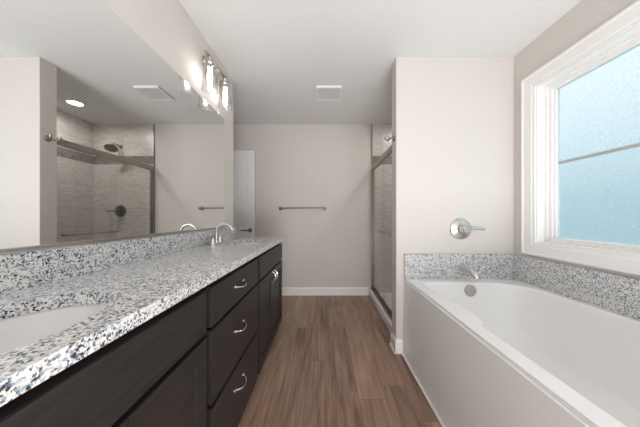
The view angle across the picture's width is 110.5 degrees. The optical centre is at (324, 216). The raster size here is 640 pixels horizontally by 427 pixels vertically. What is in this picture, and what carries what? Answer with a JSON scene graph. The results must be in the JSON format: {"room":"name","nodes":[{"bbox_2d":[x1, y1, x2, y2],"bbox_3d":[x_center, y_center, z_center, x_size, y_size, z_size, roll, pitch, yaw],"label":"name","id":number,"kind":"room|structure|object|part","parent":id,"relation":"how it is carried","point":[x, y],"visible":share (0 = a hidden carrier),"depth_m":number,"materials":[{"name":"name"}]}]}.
{"room":"bathroom","nodes":[
{"label":"bathroom","id":0,"kind":"room"},
{"bbox_2d":[103,0,232,227],"bbox_3d":[-1.417,-0.098,0.328,1.065,2.440,3.655,0,0,0],"label":"wall","id":1,"kind":"structure","parent":0,"point":[166,26],"depth_m":1.39,"materials":[{"name":"paint"}]},
{"bbox_2d":[0,0,224,254],"bbox_3d":[-0.879,-0.384,0.969,0.012,0.976,1.958,0,0,0],"label":"wall mirror","id":2,"kind":"object","parent":1,"relation":"attached to","point":[102,140],"visible":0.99,"depth_m":0.84,"materials":[{"name":"silver mirror"}]},
{"bbox_2d":[0,227,234,293],"bbox_3d":[-0.874,0.156,1.071,0.020,0.104,2.161,0,0,0],"label":"backsplash","id":3,"kind":"structure","parent":1,"relation":"attached to","point":[22,270],"depth_m":0.80,"materials":[{"name":"stone"}]},
{"bbox_2d":[201,50,231,105],"bbox_3d":[-0.815,-1.023,1.670,0.138,0.290,0.360,0,0,0],"label":"vanity light","id":4,"kind":"object","parent":1,"relation":"attached to","point":[208,63],"visible":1,"depth_m":1.61,"materials":[{"name":"white glass"}]},
{"bbox_2d":[205,53,213,68],"bbox_3d":[-0.800,-1.087,1.550,0.056,0.097,0.056,0,0,0],"label":"socket","id":5,"kind":"object","parent":4,"relation":"attached to","point":[209,62],"depth_m":1.53,"materials":[{"name":"silver metal"}]},
{"bbox_3d":[-0.800,-0.981,1.550,0.108,0.205,0.108,0,0,0],"label":"lamp shade","id":6,"kind":"part","parent":4,"relation":"part of","materials":[{"name":"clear glass"}]},
{"bbox_3d":[-0.800,-0.983,1.550,0.036,0.111,0.036,0,0,0],"label":"bulb","id":7,"kind":"part","parent":4,"relation":"part of","materials":[{"name":"white glass"}]},
{"bbox_2d":[221,75,228,88],"bbox_3d":[-0.800,-1.087,1.790,0.056,0.097,0.056,0,0,0],"label":"socket","id":8,"kind":"object","parent":4,"relation":"attached to","point":[225,83],"depth_m":1.77,"materials":[{"name":"silver metal"}]},
{"bbox_3d":[-0.800,-0.983,1.790,0.036,0.111,0.036,0,0,0],"label":"bulb","id":9,"kind":"part","parent":4,"relation":"part of","materials":[{"name":"white glass"}]},
{"bbox_2d":[233,124,391,292],"bbox_3d":[-0.177,-0.098,3.230,3.786,2.440,0.132,0,0,0],"label":"wall","id":10,"kind":"structure","parent":0,"point":[328,166],"depth_m":3.18,"materials":[{"name":"paint"}]},
{"bbox_2d":[233,150,254,236],"bbox_3d":[-1.359,0.093,3.090,0.762,2.033,0.093,0,0,0],"label":"door","id":11,"kind":"structure","parent":10,"relation":"in","point":[243,160],"depth_m":3.10,"materials":[{"name":"white paint"}]},
{"bbox_2d":[279,207,325,209],"bbox_3d":[-0.314,-0.116,3.136,0.675,0.052,0.080,0,0,0],"label":"towel bar","id":12,"kind":"object","parent":10,"relation":"attached to","point":[280,208],"visible":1,"depth_m":3.10,"materials":[{"name":"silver metal"}]},
{"bbox_3d":[-0.314,-0.116,3.110,0.623,0.017,0.017,0,0,0],"label":"rod","id":13,"kind":"part","parent":12,"relation":"part of","materials":[{"name":"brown metal"}]},
{"bbox_2d":[282,287,368,294],"bbox_3d":[-0.151,1.067,3.165,1.558,0.110,0.022,0,0,0],"label":"baseboard","id":14,"kind":"structure","parent":10,"relation":"attached to","point":[285,290],"depth_m":3.16,"materials":[{"name":"white paint"}]},
{"bbox_2d":[371,124,371,165],"bbox_3d":[0.676,-0.153,3.168,0.012,2.330,0.016,0,0,0],"label":"trim","id":15,"kind":"structure","parent":10,"relation":"attached to","point":[371,124],"depth_m":3.17,"materials":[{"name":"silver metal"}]},
{"bbox_2d":[238,295,441,426],"bbox_3d":[-0.177,1.172,0.838,3.786,0.100,4.916,0,0,0],"label":"floor","id":16,"kind":"structure","parent":0,"point":[331,361],"depth_m":1.59,"materials":[{"name":"brown wood"}]},
{"bbox_2d":[0,291,206,426],"bbox_3d":[-0.639,0.682,0.418,0.487,0.879,0.786,0,0,0],"label":"base cabinet","id":17,"kind":"object","parent":16,"relation":"on","point":[154,374],"visible":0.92,"depth_m":0.51,"materials":[{"name":"brown wood"}]},
{"bbox_2d":[0,237,283,406],"bbox_3d":[-0.648,0.225,1.129,0.472,0.034,2.278,0,0,0],"label":"countertop","id":18,"kind":"structure","parent":17,"relation":"on","point":[134,293],"depth_m":0.59,"materials":[{"name":"stone"}]},
{"bbox_2d":[0,304,106,354],"bbox_3d":[-0.632,0.318,0.400,0.321,0.150,0.447,0,0,0],"label":"undermount sink","id":19,"kind":"object","parent":18,"relation":"in","point":[16,332],"visible":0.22,"depth_m":0.56,"materials":[{"name":"white ceramic"}]},
{"bbox_2d":[209,223,233,245],"bbox_3d":[-0.789,0.128,1.665,0.165,0.160,0.163,0,0,-39],"label":"bathroom faucet","id":20,"kind":"object","parent":18,"relation":"on","point":[216,240],"visible":1,"depth_m":1.65,"materials":[{"name":"silver metal"}]},
{"bbox_3d":[-0.806,0.162,1.587,0.038,0.069,0.069,0,0,0],"label":"handle","id":21,"kind":"part","parent":20,"relation":"part of","materials":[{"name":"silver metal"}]},
{"bbox_3d":[-0.806,0.201,1.655,0.052,0.015,0.156,0,0,0],"label":"plate","id":22,"kind":"part","parent":20,"relation":"part of","materials":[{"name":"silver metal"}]},
{"bbox_3d":[-0.751,0.123,1.655,0.147,0.149,0.038,0,0,0],"label":"spout","id":23,"kind":"part","parent":20,"relation":"part of","materials":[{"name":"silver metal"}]},
{"bbox_2d":[235,243,257,244],"bbox_3d":[-0.632,0.318,1.835,0.321,0.150,0.447,0,0,0],"label":"undermount sink","id":24,"kind":"object","parent":18,"relation":"in","point":[242,243],"visible":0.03,"depth_m":2.02,"materials":[{"name":"white ceramic"}]},
{"bbox_3d":[-0.442,0.738,0.613,0.030,0.599,0.386,0,0,0],"label":"cabinet door","id":25,"kind":"part","parent":17,"relation":"part of","materials":[{"name":"brown wood"}]},
{"bbox_2d":[199,258,257,426],"bbox_3d":[-0.639,0.682,1.133,0.487,0.879,0.592,0,0,0],"label":"base cabinet","id":26,"kind":"object","parent":16,"relation":"on","point":[231,335],"visible":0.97,"depth_m":1.02,"materials":[{"name":"brown wood"}]},
{"bbox_3d":[-0.442,0.576,1.133,0.030,0.284,0.582,0,0,0],"label":"drawer","id":27,"kind":"part","parent":26,"relation":"part of","materials":[{"name":"brown wood"}]},
{"bbox_3d":[-0.442,0.346,1.133,0.030,0.152,0.582,0,0,0],"label":"drawer","id":28,"kind":"part","parent":26,"relation":"part of","materials":[{"name":"brown wood"}]},
{"bbox_3d":[-0.442,0.884,1.133,0.030,0.305,0.582,0,0,0],"label":"drawer","id":29,"kind":"part","parent":26,"relation":"part of","materials":[{"name":"brown wood"}]},
{"bbox_3d":[-0.414,0.832,1.112,0.036,0.022,0.126,0,0,0],"label":"drawer pull","id":30,"kind":"part","parent":26,"relation":"part of","materials":[{"name":"silver metal"}]},
{"bbox_3d":[-0.414,0.552,1.112,0.036,0.022,0.126,0,0,0],"label":"drawer pull","id":31,"kind":"part","parent":26,"relation":"part of","materials":[{"name":"silver metal"}]},
{"bbox_3d":[-0.414,0.339,1.112,0.036,0.022,0.126,0,0,0],"label":"drawer pull","id":32,"kind":"part","parent":26,"relation":"part of","materials":[{"name":"silver metal"}]},
{"bbox_2d":[254,243,281,373],"bbox_3d":[-0.639,0.682,1.848,0.487,0.879,0.786,0,0,0],"label":"base cabinet","id":33,"kind":"object","parent":16,"relation":"on","point":[269,282],"visible":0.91,"depth_m":1.72,"materials":[{"name":"brown wood"}]},
{"bbox_3d":[-0.442,0.738,1.653,0.030,0.599,0.386,0,0,0],"label":"cabinet door","id":34,"kind":"part","parent":33,"relation":"part of","materials":[{"name":"brown wood"}]},
{"bbox_3d":[-0.442,0.738,2.043,0.030,0.599,0.386,0,0,0],"label":"cabinet door","id":35,"kind":"part","parent":33,"relation":"part of","materials":[{"name":"brown wood"}]},
{"bbox_2d":[369,289,391,332],"bbox_3d":[1.079,1.076,2.557,0.899,0.092,1.212,0,0,0],"label":"shower tray","id":36,"kind":"object","parent":16,"relation":"on","point":[387,297],"visible":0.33,"depth_m":2.69,"materials":[{"name":"white plastic"}]},
{"bbox_2d":[371,145,391,320],"bbox_3d":[0.664,0.158,2.561,0.094,1.742,1.196,0,0,0],"label":"shower door","id":37,"kind":"structure","parent":36,"relation":"on","point":[388,152],"depth_m":3.13,"materials":[{"name":"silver metal"}]},
{"bbox_2d":[402,279,639,426],"bbox_3d":[1.103,0.817,0.910,0.925,0.609,1.841,0,0,0],"label":"bathtub","id":38,"kind":"object","parent":16,"relation":"on","point":[484,352],"visible":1,"depth_m":1.17,"materials":[{"name":"white plastic"}]},
{"bbox_2d":[402,353,444,426],"bbox_3d":[0.632,1.113,0.903,0.016,0.017,1.806,0,0,0],"label":"trim","id":39,"kind":"structure","parent":38,"relation":"attached to","point":[403,355],"depth_m":1.39,"materials":[{"name":"white paint"}]},
{"bbox_2d":[179,0,580,123],"bbox_3d":[-0.177,-1.368,0.838,3.786,0.100,4.916,0,0,0],"label":"ceiling","id":40,"kind":"structure","parent":0,"point":[275,53],"depth_m":1.68,"materials":[{"name":"paint"}]},
{"bbox_2d":[316,86,341,100],"bbox_3d":[0.045,-1.307,2.360,0.256,0.022,0.256,0,0,0],"label":"ceiling vent","id":41,"kind":"object","parent":40,"relation":"in","point":[324,93],"visible":1,"depth_m":2.35,"materials":[{"name":"white plastic"}]},
{"bbox_2d":[318,89,338,99],"bbox_3d":[0.045,-1.308,2.360,0.214,0.018,0.214,0,0,0],"label":"vent grille","id":42,"kind":"object","parent":41,"relation":"attached to","point":[323,94],"depth_m":2.36,"materials":[{"name":"grey plastic"}]},
{"bbox_2d":[392,57,513,338],"bbox_3d":[1.079,-0.098,1.891,0.974,2.440,0.118,0,0,0],"label":"wall partition","id":43,"kind":"structure","parent":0,"point":[453,117],"depth_m":1.83,"materials":[{"name":"paint"}]},
{"bbox_2d":[384,134,394,141],"bbox_3d":[0.553,-0.663,1.885,0.077,0.052,0.090,0,0,0],"label":"robe hook","id":44,"kind":"object","parent":43,"relation":"attached to","point":[387,135],"visible":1,"depth_m":1.87,"materials":[{"name":"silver metal"}]},
{"bbox_2d":[390,332,402,353],"bbox_3d":[0.605,1.067,1.879,0.070,0.110,0.137,0,0,0],"label":"baseboard","id":45,"kind":"structure","parent":43,"relation":"attached to","point":[396,345],"depth_m":1.82,"materials":[{"name":"white paint"}]},
{"bbox_2d":[404,254,513,278],"bbox_3d":[1.100,0.409,1.822,0.890,0.204,0.020,0,0,0],"label":"backsplash","id":46,"kind":"structure","parent":43,"relation":"attached to","point":[416,266],"depth_m":1.81,"materials":[{"name":"stone"}]},
{"bbox_2d":[459,264,479,278],"bbox_3d":[1.125,0.428,1.719,0.060,0.082,0.188,0,0,0],"label":"tub spout","id":47,"kind":"object","parent":46,"relation":"attached to","point":[462,267],"visible":1,"depth_m":1.69,"materials":[{"name":"silver metal"}]},
{"bbox_2d":[450,218,484,239],"bbox_3d":[1.153,0.102,1.791,0.239,0.178,0.082,0,0,0],"label":"tub valve","id":48,"kind":"object","parent":43,"relation":"attached to","point":[460,228],"visible":1,"depth_m":1.82,"materials":[{"name":"silver metal"}]},
{"bbox_3d":[1.179,0.102,1.784,0.188,0.075,0.067,0,0,0],"label":"lever","id":49,"kind":"part","parent":48,"relation":"part of","materials":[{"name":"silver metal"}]},
{"bbox_2d":[514,0,639,278],"bbox_3d":[1.641,-0.098,0.838,0.150,2.440,4.676,0,0,0],"label":"wall","id":50,"kind":"structure","parent":0,"point":[586,16],"depth_m":1.55,"materials":[{"name":"paint"}]},
{"bbox_2d":[514,254,639,320],"bbox_3d":[1.556,0.411,0.911,0.020,0.202,1.842,0,0,0],"label":"backsplash","id":51,"kind":"structure","parent":50,"relation":"attached to","point":[619,294],"depth_m":1.32,"materials":[{"name":"stone"}]},
{"bbox_2d":[521,0,639,274],"bbox_3d":[1.629,-0.390,1.062,0.172,1.357,1.372,0,0,0],"label":"window","id":52,"kind":"structure","parent":50,"relation":"in","point":[540,98],"depth_m":1.58,"materials":[{"name":"white paint"}]},
{"bbox_3d":[1.656,-0.384,1.062,0.070,1.145,1.148,0,0,0],"label":"sash","id":53,"kind":"part","parent":52,"relation":"part of","materials":[{"name":"white paint"}]},
{"bbox_3d":[1.661,-0.379,1.062,0.006,0.020,1.024,0,0,0],"label":"meeting rail","id":54,"kind":"part","parent":52,"relation":"part of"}
]}

